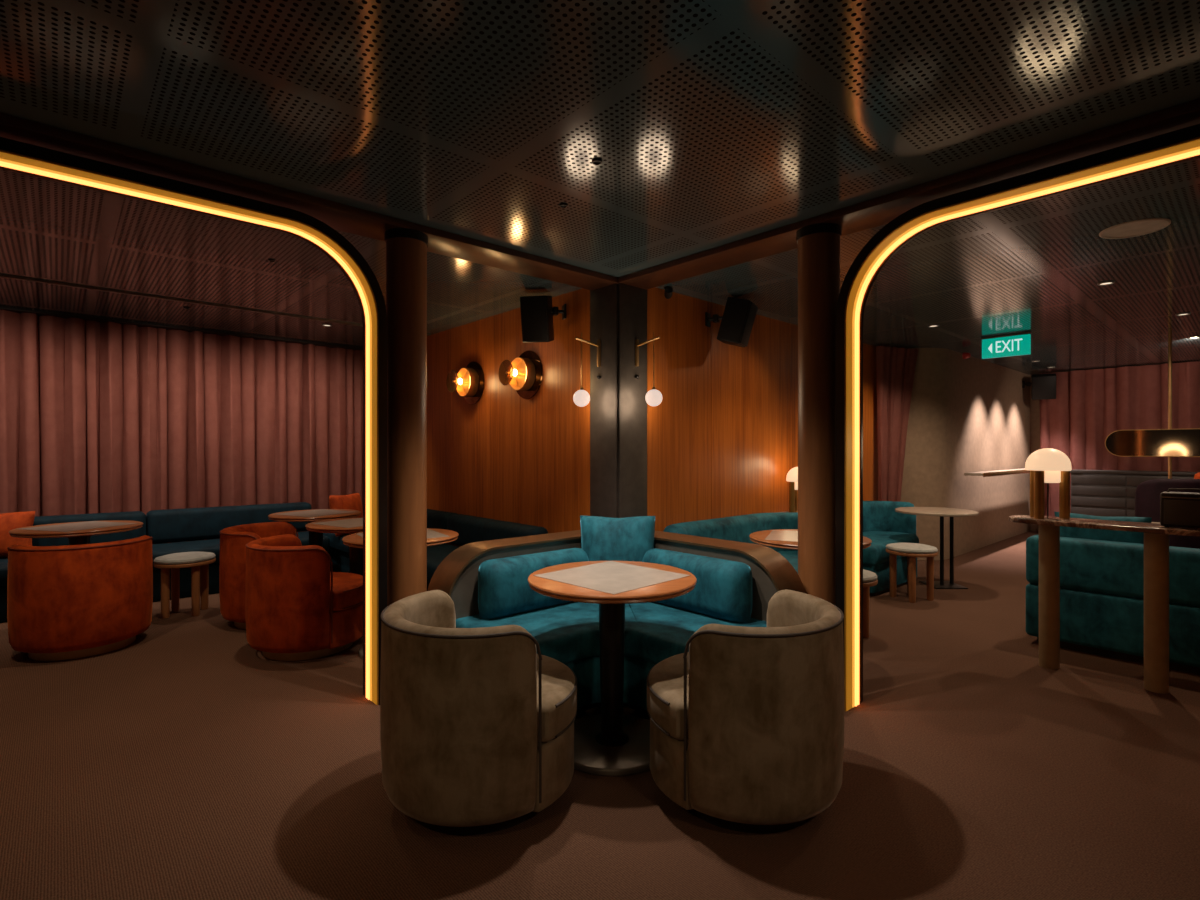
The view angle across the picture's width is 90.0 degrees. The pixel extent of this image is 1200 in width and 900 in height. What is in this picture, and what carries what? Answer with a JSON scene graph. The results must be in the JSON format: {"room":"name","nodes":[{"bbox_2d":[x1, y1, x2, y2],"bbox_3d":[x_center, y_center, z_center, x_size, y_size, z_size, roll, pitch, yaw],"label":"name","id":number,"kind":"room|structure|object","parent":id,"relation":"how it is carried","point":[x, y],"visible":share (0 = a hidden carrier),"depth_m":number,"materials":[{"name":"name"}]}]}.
{"room":"cocktail lounge","nodes":[
{"label":"cocktail lounge","id":0,"kind":"room"},
{"bbox_2d":[427,288,589,546],"bbox_3d":[-1.461,0.048,6.001,0.060,2.513,4.200,0,0,-42],"label":"wall","id":1,"kind":"structure","parent":0,"point":[504,456],"depth_m":5.19,"materials":[{"name":"brown wood"}]},
{"bbox_2d":[0,306,362,349],"bbox_3d":[-4.827,-1.200,5.386,5.640,0.019,0.200,0,0,-42],"label":"trim","id":2,"kind":"structure","parent":1,"relation":"attached to","point":[39,313],"depth_m":5.86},
{"bbox_2d":[0,310,362,543],"bbox_3d":[-4.781,0.048,5.410,5.543,2.472,0.152,0,0,-42],"label":"curtain","id":3,"kind":"object","parent":2,"relation":"hanging from","point":[96,417],"visible":0.66,"depth_m":5.89,"materials":[{"name":"pink fabric"}]},
{"bbox_2d":[0,274,430,335],"bbox_3d":[-4.182,-1.203,4.105,6.480,0.012,0.042,0,0,-42],"label":"trim","id":4,"kind":"structure","parent":1,"relation":"attached to","point":[3,276],"depth_m":4.77,"materials":[{"name":"brown metal"}]},
{"bbox_2d":[0,113,617,289],"bbox_3d":[-2.373,-1.190,2.131,6.518,0.038,0.280,0,0,-42],"label":"ceiling beam","id":5,"kind":"structure","parent":1,"relation":"attached to","point":[341,217],"depth_m":2.86,"materials":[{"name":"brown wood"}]},
{"bbox_2d":[446,361,484,403],"bbox_3d":[-1.279,-0.632,5.586,0.226,0.406,0.406,0,0,-42],"label":"wall sconce","id":6,"kind":"object","parent":1,"relation":"attached to","point":[469,382],"visible":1,"depth_m":5.56,"materials":[{"name":"brown metal"}]},
{"bbox_2d":[499,350,542,398],"bbox_3d":[-0.682,-0.626,4.926,0.226,0.406,0.406,0,0,-42],"label":"wall sconce","id":7,"kind":"object","parent":1,"relation":"attached to","point":[524,374],"visible":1,"depth_m":4.90,"materials":[{"name":"brown metal"}]},
{"bbox_2d":[520,296,565,342],"bbox_3d":[-0.424,-0.997,4.557,0.318,0.370,0.271,0,0,8],"label":"loudspeaker","id":8,"kind":"object","parent":1,"relation":"attached to","point":[537,312],"visible":1,"depth_m":4.48,"materials":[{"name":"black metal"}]},
{"bbox_2d":[520,297,547,341],"bbox_3d":[-0.491,-0.973,4.473,0.194,0.320,0.012,0,14,8],"label":"grille","id":9,"kind":"object","parent":8,"relation":"attached to","point":[534,310],"depth_m":4.47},
{"bbox_2d":[573,333,600,406],"bbox_3d":[-0.085,-0.565,4.262,0.239,0.522,0.120,0,0,-42],"label":"globe lamp","id":10,"kind":"object","parent":1,"relation":"attached to","point":[581,398],"visible":1,"depth_m":4.21,"materials":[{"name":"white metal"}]},
{"bbox_2d":[0,0,1199,374],"bbox_3d":[1.724,-1.259,4.296,17.500,0.100,13.000,0,0,-42],"label":"ceiling","id":11,"kind":"structure","parent":0,"point":[710,124],"depth_m":2.34,"materials":[{"name":"metal"}]},
{"bbox_2d":[559,203,567,207],"bbox_3d":[-0.180,-1.205,2.960,0.044,0.008,0.044,0,0,0],"label":"recessed light","id":12,"kind":"object","parent":11,"relation":"in","point":[562,205],"visible":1,"depth_m":2.96,"materials":[{"name":"black metal"}]},
{"bbox_2d":[592,158,601,164],"bbox_3d":[-0.013,-1.205,2.510,0.044,0.008,0.044,0,0,0],"label":"recessed light","id":13,"kind":"object","parent":11,"relation":"in","point":[596,161],"visible":1,"depth_m":2.51,"materials":[{"name":"black metal"}]},
{"bbox_2d":[664,286,672,298],"bbox_3d":[0.507,-1.167,4.449,0.060,0.084,0.090,0,0,0],"label":"ceiling spotlight","id":14,"kind":"object","parent":11,"relation":"attached to","point":[668,290],"visible":1,"depth_m":4.42,"materials":[{"name":"black metal"}]},
{"bbox_2d":[876,346,918,501],"bbox_3d":[3.465,0.049,6.954,0.644,2.470,0.063,0,0,-23],"label":"curtain","id":15,"kind":"object","parent":11,"relation":"hanging from","point":[895,366],"visible":0.72,"depth_m":6.90,"materials":[{"name":"pink fabric"}]},
{"bbox_2d":[981,332,1031,358],"bbox_3d":[4.260,-1.095,6.300,0.060,0.228,0.440,0,0,-42],"label":"exit sign","id":16,"kind":"object","parent":11,"relation":"hanging from","point":[1015,344],"visible":1,"depth_m":6.27,"materials":[{"name":"teal plastic"}]},
{"bbox_2d":[1097,281,1114,285],"bbox_3d":[3.660,-1.205,4.340,0.100,0.008,0.100,0,0,0],"label":"recessed light","id":17,"kind":"object","parent":11,"relation":"in","point":[1105,282],"visible":1,"depth_m":4.34,"materials":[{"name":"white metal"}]},
{"bbox_2d":[1039,361,1199,516],"bbox_3d":[8.396,0.044,7.719,0.122,2.480,4.549,0,0,-42],"label":"curtain","id":18,"kind":"object","parent":11,"relation":"hanging from","point":[1088,406],"visible":0.45,"depth_m":8.74,"materials":[{"name":"pink fabric"}]},
{"bbox_2d":[1099,218,1170,238],"bbox_3d":[2.910,-1.204,3.270,0.294,0.009,0.294,0,0,0],"label":"ceiling speaker","id":19,"kind":"object","parent":11,"relation":"attached to","point":[1135,228],"visible":1,"depth_m":3.26},
{"bbox_2d":[1104,221,1164,236],"bbox_3d":[2.910,-1.206,3.270,0.252,0.005,0.252,0,0,0],"label":"grille","id":20,"kind":"object","parent":19,"relation":"attached to","point":[1132,228],"depth_m":3.26,"materials":[{"name":"white metal"}]},
{"bbox_2d":[1176,313,1190,315],"bbox_3d":[5.180,-1.205,5.330,0.100,0.008,0.100,0,0,0],"label":"recessed light","id":21,"kind":"object","parent":11,"relation":"in","point":[1180,314],"visible":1,"depth_m":5.33,"materials":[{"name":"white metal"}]},
{"bbox_2d":[0,531,1199,899],"bbox_3d":[1.724,1.354,4.296,17.500,0.100,13.000,0,0,-42],"label":"floor","id":22,"kind":"structure","parent":0,"point":[181,761],"depth_m":2.26,"materials":[{"name":"carpet"}]},
{"bbox_2d":[8,520,142,544],"bbox_3d":[-3.790,0.929,4.370,0.740,0.750,0.740,0,0,-29],"label":"round table","id":23,"kind":"object","parent":22,"relation":"on","point":[78,533],"visible":0.48,"depth_m":4.28,"materials":[{"name":"brown wood"}]},
{"bbox_2d":[7,535,152,660],"bbox_3d":[-3.421,0.946,3.982,0.728,0.717,0.732,0,0,-38],"label":"barrel chair","id":24,"kind":"object","parent":22,"relation":"on","point":[66,602],"visible":1,"depth_m":3.70,"materials":[{"name":"orange fabric"}]},
{"bbox_2d":[0,502,329,622],"bbox_3d":[-4.701,0.936,4.798,4.640,0.735,0.760,0,0,-42],"label":"banquette","id":25,"kind":"object","parent":22,"relation":"on","point":[186,524],"visible":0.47,"depth_m":5.55,"materials":[{"name":"blue fabric"}]},
{"bbox_2d":[0,511,34,557],"bbox_3d":[-4.886,0.688,4.829,0.501,0.364,0.183,0,0,-26],"label":"throw pillow","id":26,"kind":"object","parent":25,"relation":"on","point":[8,521],"visible":0.66,"depth_m":4.85,"materials":[{"name":"orange fabric"}]},
{"bbox_2d":[32,511,145,545],"bbox_3d":[-4.755,0.722,5.127,1.392,0.305,0.200,0,0,-42],"label":"cushion","id":27,"kind":"object","parent":25,"relation":"on","point":[140,516],"depth_m":5.29,"materials":[{"name":"blue fabric"}]},
{"bbox_2d":[146,502,311,543],"bbox_3d":[-3.701,0.722,6.079,1.432,0.305,0.200,0,0,-42],"label":"cushion","id":28,"kind":"object","parent":25,"relation":"on","point":[186,524],"depth_m":5.84,"materials":[{"name":"blue fabric"}]},
{"bbox_2d":[153,552,215,618],"bbox_3d":[-3.310,1.067,4.790,0.410,0.474,0.410,0,0,-17],"label":"stool","id":29,"kind":"object","parent":22,"relation":"on","point":[199,562],"visible":1,"depth_m":4.70,"materials":[{"name":"brown wood"}]},
{"bbox_2d":[154,552,215,564],"bbox_3d":[-3.310,0.855,4.790,0.408,0.049,0.408,0,0,-17],"label":"cushion","id":30,"kind":"object","parent":29,"relation":"on","point":[183,558],"depth_m":4.69,"materials":[{"name":"grey fabric"}]},
{"bbox_2d":[0,137,386,704],"bbox_3d":[-2.311,0.091,2.127,3.100,2.425,0.190,0,0,-42],"label":"arch","id":31,"kind":"object","parent":22,"relation":"on","point":[19,157],"visible":1,"depth_m":3.02,"materials":[{"name":"gold metal"}]},
{"bbox_2d":[219,521,297,628],"bbox_3d":[-2.498,0.946,4.620,0.732,0.717,0.728,0,0,-8],"label":"barrel chair","id":32,"kind":"object","parent":22,"relation":"on","point":[233,540],"visible":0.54,"depth_m":4.30,"materials":[{"name":"orange fabric"}]},
{"bbox_2d":[245,534,362,660],"bbox_3d":[-1.929,0.946,3.981,0.732,0.717,0.728,0,0,-40],"label":"barrel chair","id":33,"kind":"object","parent":22,"relation":"on","point":[296,609],"visible":0.88,"depth_m":3.67,"materials":[{"name":"orange fabric"}]},
{"bbox_2d":[330,572,362,610],"bbox_3d":[-1.876,0.944,4.017,0.641,0.147,0.637,0,0,12],"label":"seat cushion","id":34,"kind":"object","parent":33,"relation":"on","point":[346,592],"depth_m":3.87,"materials":[{"name":"orange fabric"}]},
{"bbox_2d":[268,509,360,547],"bbox_3d":[-2.500,0.929,5.280,0.740,0.750,0.740,0,0,-17],"label":"round table","id":35,"kind":"object","parent":22,"relation":"on","point":[315,538],"visible":0.48,"depth_m":5.21,"materials":[{"name":"brown wood"}]},
{"bbox_2d":[305,517,362,575],"bbox_3d":[-1.860,0.929,4.600,0.720,0.750,0.720,0,0,-11],"label":"round table","id":36,"kind":"object","parent":22,"relation":"on","point":[350,526],"visible":0.31,"depth_m":4.54,"materials":[{"name":"brown wood"}]},
{"bbox_2d":[342,528,458,658],"bbox_3d":[-1.290,0.929,3.910,0.720,0.750,0.720,0,0,11],"label":"round table","id":37,"kind":"object","parent":22,"relation":"on","point":[434,536],"visible":0.29,"depth_m":3.80,"materials":[{"name":"brown wood"}]},
{"bbox_2d":[384,228,427,605],"bbox_3d":[-1.057,0.066,3.279,0.228,2.476,0.228,0,0,0],"label":"column","id":38,"kind":"structure","parent":22,"relation":"on","point":[406,249],"depth_m":3.19,"materials":[{"name":"brown wood"}]},
{"bbox_2d":[323,509,547,590],"bbox_3d":[-1.784,0.954,5.695,0.770,0.700,3.340,0,0,-42],"label":"banquette","id":39,"kind":"object","parent":22,"relation":"on","point":[470,529],"visible":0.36,"depth_m":5.29,"materials":[{"name":"blue fabric"}]},
{"bbox_2d":[329,493,362,536],"bbox_3d":[-2.623,0.665,6.235,0.195,0.411,0.421,0,0,20],"label":"throw pillow","id":40,"kind":"object","parent":39,"relation":"on","point":[351,501],"visible":0.46,"depth_m":6.17,"materials":[{"name":"orange fabric"}]},
{"bbox_2d":[427,509,456,529],"bbox_3d":[-2.035,0.739,6.398,0.200,0.270,1.952,0,0,-42],"label":"cushion","id":41,"kind":"object","parent":39,"relation":"on","point":[436,519],"depth_m":5.74,"materials":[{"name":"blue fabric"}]},
{"bbox_2d":[447,514,547,545],"bbox_3d":[-0.916,0.739,5.159,0.200,0.270,1.372,0,0,-42],"label":"cushion","id":42,"kind":"object","parent":39,"relation":"on","point":[470,529],"depth_m":5.11,"materials":[{"name":"blue fabric"}]},
{"bbox_2d":[380,590,576,834],"bbox_3d":[-0.453,0.946,2.301,0.732,0.717,0.728,0,0,-38],"label":"barrel chair","id":43,"kind":"object","parent":22,"relation":"on","point":[477,724],"visible":1,"depth_m":1.98,"materials":[{"name":"beige fabric"}]},
{"bbox_2d":[536,653,576,741],"bbox_3d":[-0.400,0.944,2.335,0.641,0.147,0.637,0,0,14],"label":"seat cushion","id":44,"kind":"object","parent":43,"relation":"on","point":[556,713],"depth_m":2.17,"materials":[{"name":"beige fabric"}]},
{"bbox_2d":[528,561,696,775],"bbox_3d":[0.053,0.929,2.650,0.740,0.750,0.740,0,0,0],"label":"round table","id":45,"kind":"object","parent":22,"relation":"on","point":[611,742],"visible":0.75,"depth_m":2.60,"materials":[{"name":"brown wood"}]},
{"bbox_2d":[428,530,805,715],"bbox_3d":[0.072,0.911,3.134,1.410,0.785,1.410,0,0,-42],"label":"sofa","id":46,"kind":"object","parent":22,"relation":"on","point":[487,583],"visible":0.54,"depth_m":3.07,"materials":[{"name":"teal fabric"}]},
{"bbox_2d":[478,548,588,619],"bbox_3d":[-0.351,0.722,3.296,0.700,0.305,0.178,0,0,-42],"label":"cushion","id":47,"kind":"object","parent":46,"relation":"on","point":[505,592],"depth_m":3.13,"materials":[{"name":"teal fabric"}]},
{"bbox_2d":[580,515,654,561],"bbox_3d":[0.104,0.626,3.548,0.454,0.469,0.271,0,0,6],"label":"throw pillow","id":48,"kind":"object","parent":46,"relation":"on","point":[602,538],"visible":0.53,"depth_m":3.47,"materials":[{"name":"teal fabric"}]},
{"bbox_2d":[642,548,752,623],"bbox_3d":[0.509,0.722,3.252,0.178,0.305,0.700,0,0,-42],"label":"cushion","id":49,"kind":"object","parent":46,"relation":"on","point":[722,593],"depth_m":3.08,"materials":[{"name":"teal fabric"}]},
{"bbox_2d":[663,512,797,572],"bbox_3d":[1.280,0.924,4.650,1.704,0.760,0.799,0,0,-42],"label":"curved sofa","id":50,"kind":"object","parent":22,"relation":"on","point":[739,528],"visible":0.21,"depth_m":4.82,"materials":[{"name":"teal fabric"}]},
{"bbox_2d":[647,590,843,832],"bbox_3d":[0.546,0.946,2.311,0.732,0.717,0.728,0,0,39],"label":"barrel chair","id":51,"kind":"object","parent":22,"relation":"on","point":[747,723],"visible":1,"depth_m":1.99,"materials":[{"name":"beige fabric"}]},
{"bbox_2d":[647,652,688,739],"bbox_3d":[0.501,0.944,2.356,0.637,0.147,0.641,0,0,1],"label":"seat cushion","id":52,"kind":"object","parent":51,"relation":"on","point":[667,707],"depth_m":2.19,"materials":[{"name":"beige fabric"}]},
{"bbox_2d":[749,529,871,549],"bbox_3d":[1.335,0.929,3.840,0.740,0.750,0.740,0,0,-23],"label":"round table","id":53,"kind":"object","parent":22,"relation":"on","point":[781,538],"visible":0.3,"depth_m":3.75,"materials":[{"name":"brown wood"}]},
{"bbox_2d":[796,223,841,604],"bbox_3d":[1.170,0.066,3.209,0.228,2.476,0.228,0,0,0],"label":"column","id":54,"kind":"structure","parent":22,"relation":"on","point":[818,244],"depth_m":3.12,"materials":[{"name":"brown wood"}]},
{"bbox_2d":[863,569,877,637],"bbox_3d":[1.700,1.067,4.160,0.410,0.474,0.410,0,0,38],"label":"stool","id":55,"kind":"object","parent":22,"relation":"on","point":[869,577],"visible":0.23,"depth_m":4.15,"materials":[{"name":"brown wood"}]},
{"bbox_2d":[863,569,877,582],"bbox_3d":[1.700,0.855,4.160,0.408,0.049,0.408,0,0,38],"label":"cushion","id":56,"kind":"object","parent":55,"relation":"on","point":[868,576],"depth_m":4.01,"materials":[{"name":"grey fabric"}]},
{"bbox_2d":[863,501,918,595],"bbox_3d":[2.679,0.924,5.983,1.340,0.760,0.698,0,0,-42],"label":"curved sofa","id":57,"kind":"object","parent":22,"relation":"on","point":[882,524],"visible":0.38,"depth_m":5.99,"materials":[{"name":"teal fabric"}]},
{"bbox_2d":[886,543,937,602],"bbox_3d":[2.735,1.067,5.270,0.410,0.474,0.410,0,0,-20],"label":"stool","id":58,"kind":"object","parent":22,"relation":"on","point":[911,551],"visible":1,"depth_m":5.18,"materials":[{"name":"brown wood"}]},
{"bbox_2d":[886,543,937,553],"bbox_3d":[2.735,0.855,5.270,0.408,0.049,0.408,0,0,-20],"label":"cushion","id":59,"kind":"object","parent":58,"relation":"on","point":[893,548],"depth_m":5.16,"materials":[{"name":"grey fabric"}]},
{"bbox_2d":[895,507,978,588],"bbox_3d":[3.200,0.939,5.720,0.700,0.730,0.700,0,0,0],"label":"bistro table","id":60,"kind":"object","parent":22,"relation":"on","point":[925,511],"visible":1,"depth_m":5.75,"materials":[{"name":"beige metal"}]},
{"bbox_2d":[835,124,1199,711],"bbox_3d":[2.297,0.091,1.939,0.191,2.425,3.100,0,0,-42],"label":"arch","id":61,"kind":"object","parent":22,"relation":"on","point":[1182,145],"visible":0.99,"depth_m":3.00,"materials":[{"name":"gold metal"}]},
{"bbox_2d":[1009,515,1199,693],"bbox_3d":[3.174,0.858,3.094,0.300,0.892,1.800,0,0,-42],"label":"console table","id":62,"kind":"object","parent":22,"relation":"on","point":[1156,536],"visible":0.96,"depth_m":3.27,"materials":[{"name":"brown wood"}]},
{"bbox_2d":[1025,448,1071,518],"bbox_3d":[2.719,0.200,3.642,0.228,0.424,0.228,0,0,34],"label":"table lamp","id":63,"kind":"object","parent":62,"relation":"on","point":[1045,465],"visible":1,"depth_m":3.59,"materials":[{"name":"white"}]},
{"bbox_2d":[1160,488,1199,528],"bbox_3d":[3.126,0.307,3.158,0.146,0.210,0.250,0,0,-42],"label":"speaker","id":64,"kind":"object","parent":62,"relation":"on","point":[1177,509],"visible":1,"depth_m":3.15},
{"bbox_2d":[1164,499,1199,525],"bbox_3d":[3.074,0.327,3.111,0.007,0.130,0.220,0,0,-42],"label":"grille","id":65,"kind":"object","parent":64,"relation":"attached to","point":[1177,512],"depth_m":3.14,"materials":[{"name":"brown fabric"}]},
{"bbox_2d":[1026,535,1199,674],"bbox_3d":[3.956,0.944,3.488,0.850,0.720,2.300,0,0,-42],"label":"sofa","id":66,"kind":"object","parent":22,"relation":"on","point":[1102,582],"visible":0.82,"depth_m":3.73,"materials":[{"name":"teal fabric"}]},
{"bbox_2d":[1054,512,1151,543],"bbox_3d":[3.348,0.648,4.004,0.190,0.443,0.500,0,0,-42],"label":"throw pillow","id":67,"kind":"object","parent":66,"relation":"on","point":[1071,532],"visible":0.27,"depth_m":3.93,"materials":[{"name":"teal fabric"}]},
{"bbox_2d":[1070,469,1198,516],"bbox_3d":[7.266,0.794,8.111,0.440,1.020,1.410,0,0,-42],"label":"banquette","id":68,"kind":"object","parent":22,"relation":"on","point":[1106,493],"visible":0.48,"depth_m":8.17,"materials":[{"name":"grey leather"}]},
{"bbox_2d":[1105,329,1199,478],"bbox_3d":[5.827,0.048,5.846,0.050,2.513,1.400,0,0,-42],"label":"mirror","id":69,"kind":"object","parent":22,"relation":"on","point":[1169,442],"visible":0.94,"depth_m":6.01,"materials":[{"name":"gold metal"}]},
{"bbox_2d":[1135,479,1199,548],"bbox_3d":[5.028,0.774,5.305,0.627,1.060,0.610,0,0,3],"label":"armchair","id":70,"kind":"object","parent":22,"relation":"on","point":[1147,493],"visible":0.3,"depth_m":5.12,"materials":[{"name":"fabric"}]},
{"bbox_2d":[1194,472,1199,478],"bbox_3d":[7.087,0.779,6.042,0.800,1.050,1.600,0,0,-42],"label":"throw pillow","id":71,"kind":"object","parent":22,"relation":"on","point":[1197,475],"visible":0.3,"depth_m":6.76,"materials":[{"name":"fabric"}]},
{"bbox_3d":[1.892,0.939,5.527,0.340,0.730,0.360,0,0,-42],"label":"ledge","id":72,"kind":"object","parent":22,"relation":"on","visible":0},
{"bbox_2d":[786,467,797,511],"bbox_3d":[1.810,0.362,5.453,0.229,0.424,0.228,0,0,-23],"label":"table lamp","id":73,"kind":"object","parent":72,"relation":"on","point":[792,475],"visible":0.44,"depth_m":5.40,"materials":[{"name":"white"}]},
{"bbox_2d":[647,287,877,530],"bbox_3d":[1.931,0.048,5.872,4.320,2.513,0.060,0,0,-42],"label":"wall","id":74,"kind":"structure","parent":0,"point":[722,436],"depth_m":4.98,"materials":[{"name":"brown wood"}]},
{"bbox_2d":[590,283,646,517],"bbox_3d":[0.137,0.048,4.410,0.297,2.513,0.297,0,0,-42],"label":"column","id":75,"kind":"structure","parent":74,"relation":"attached to","point":[618,312],"depth_m":4.30,"materials":[{"name":"brown metal"}]},
{"bbox_2d":[635,332,661,405],"bbox_3d":[0.336,-0.565,4.234,0.120,0.522,0.239,0,0,-42],"label":"globe lamp","id":76,"kind":"object","parent":74,"relation":"attached to","point":[653,397],"visible":1,"depth_m":4.17,"materials":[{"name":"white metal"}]},
{"bbox_2d":[705,297,757,346],"bbox_3d":[1.034,-1.008,4.765,0.396,0.372,0.210,0,0,28],"label":"loudspeaker","id":77,"kind":"object","parent":74,"relation":"attached to","point":[737,320],"visible":1,"depth_m":4.66,"materials":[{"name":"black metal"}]},
{"bbox_2d":[740,302,757,346],"bbox_3d":[1.165,-0.980,4.695,0.012,0.320,0.194,18,8,27],"label":"grille","id":78,"kind":"object","parent":77,"relation":"attached to","point":[750,311],"depth_m":4.64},
{"bbox_2d":[618,98,1199,289],"bbox_3d":[2.409,-1.190,1.882,0.280,0.038,6.498,0,0,-42],"label":"ceiling beam","id":79,"kind":"structure","parent":74,"relation":"attached to","point":[882,210],"depth_m":2.79,"materials":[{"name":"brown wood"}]},
{"bbox_2d":[900,348,1029,559],"bbox_3d":[5.126,0.048,8.586,4.200,2.513,0.804,0,0,-42],"label":"wall","id":80,"kind":"structure","parent":0,"point":[972,414],"depth_m":7.62,"materials":[{"name":"beige paint"}]},
{"bbox_2d":[962,352,970,358],"bbox_3d":[4.413,-1.136,7.211,0.080,0.080,0.080,0,0,-42],"label":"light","id":81,"kind":"object","parent":80,"relation":"attached to","point":[965,355],"visible":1,"depth_m":7.20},
{"bbox_2d":[964,468,1029,476],"bbox_3d":[5.638,0.294,8.206,3.250,0.050,0.206,0,0,-42],"label":"wall shelf","id":82,"kind":"object","parent":80,"relation":"attached to","point":[1009,471],"visible":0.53,"depth_m":7.58,"materials":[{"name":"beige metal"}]},
{"bbox_2d":[1022,373,1056,399],"bbox_3d":[6.716,-0.967,9.186,0.425,0.401,0.323,0,0,35],"label":"loudspeaker","id":83,"kind":"object","parent":80,"relation":"attached to","point":[1043,385],"visible":1,"depth_m":9.06,"materials":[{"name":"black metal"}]},
{"bbox_2d":[1032,376,1055,398],"bbox_3d":[6.701,-0.937,9.056,0.284,0.340,0.012,0,14,35],"label":"grille","id":84,"kind":"object","parent":83,"relation":"attached to","point":[1043,387],"depth_m":9.05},
{"bbox_2d":[1030,375,1039,530],"bbox_3d":[8.499,0.048,8.059,0.101,2.513,5.500,0,0,-42],"label":"wall","id":85,"kind":"structure","parent":0,"point":[1034,404],"depth_m":9.65,"materials":[{"name":"beige paint"}]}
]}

